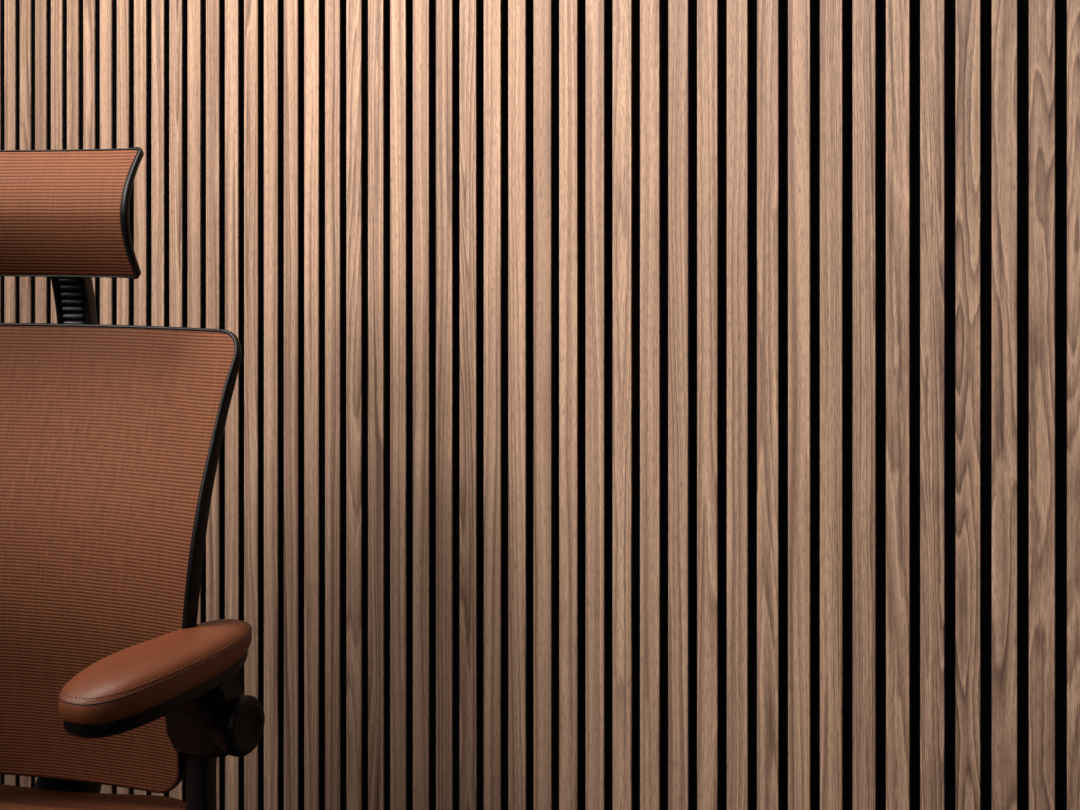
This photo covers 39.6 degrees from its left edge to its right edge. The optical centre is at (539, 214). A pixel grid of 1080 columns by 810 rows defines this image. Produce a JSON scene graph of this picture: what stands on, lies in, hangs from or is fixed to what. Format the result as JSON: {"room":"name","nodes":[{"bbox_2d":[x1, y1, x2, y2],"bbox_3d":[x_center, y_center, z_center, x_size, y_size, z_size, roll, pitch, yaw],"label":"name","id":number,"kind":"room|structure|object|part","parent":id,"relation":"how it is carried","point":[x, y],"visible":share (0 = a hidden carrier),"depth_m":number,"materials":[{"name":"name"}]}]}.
{"room":"office","nodes":[
{"label":"office","id":0,"kind":"room"},
{"bbox_2d":[0,0,1079,809],"bbox_3d":[-0.843,-0.290,2.567,7.100,2.900,0.092,0,0,33],"label":"wall","id":1,"kind":"structure","parent":0,"point":[635,404],"depth_m":1.90,"materials":[{"name":"brown wood"}]},
{"bbox_3d":[-2.227,1.210,0.444,7.100,0.100,5.200,0,0,33],"label":"floor","id":2,"kind":"structure","parent":0,"visible":0},
{"bbox_2d":[0,147,264,809],"bbox_3d":[-0.643,0.539,1.683,0.657,1.242,0.624,0,0,-23],"label":"office chair","id":3,"kind":"object","parent":2,"relation":"on","point":[111,436],"visible":1,"depth_m":1.80,"materials":[{"name":"brown fabric"}]},
{"bbox_3d":[-0.628,-0.002,1.829,0.310,0.160,0.071,0,0,12],"label":"headrest frame","id":4,"kind":"part","parent":3,"relation":"part of","materials":[{"name":"black plastic"}]},
{"bbox_3d":[-0.611,0.133,1.905,0.090,0.335,0.091,0,0,12],"label":"headrest stem","id":5,"kind":"part","parent":3,"relation":"part of","materials":[{"name":"black plastic"}]},
{"bbox_3d":[-0.662,0.746,1.665,0.479,0.079,0.480,0,0,12],"label":"seat","id":6,"kind":"part","parent":3,"relation":"part of","materials":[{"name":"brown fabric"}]},
{"bbox_3d":[-0.626,0.414,1.835,0.547,0.549,0.138,0,0,12],"label":"backrest","id":7,"kind":"part","parent":3,"relation":"part of","materials":[{"name":"brown fabric"}]},
{"bbox_3d":[-0.627,0.414,1.832,0.554,0.553,0.147,0,0,12],"label":"backrest frame","id":8,"kind":"part","parent":3,"relation":"part of","materials":[{"name":"black plastic"}]},
{"bbox_3d":[-0.461,0.661,1.708,0.201,0.305,0.203,0,0,12],"label":"armrest","id":9,"kind":"part","parent":3,"relation":"part of","materials":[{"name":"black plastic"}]},
{"bbox_3d":[-0.349,0.588,1.730,0.035,0.068,0.068,0,0,26],"label":"adjustment knob","id":10,"kind":"part","parent":3,"relation":"part of","materials":[{"name":"black plastic"}]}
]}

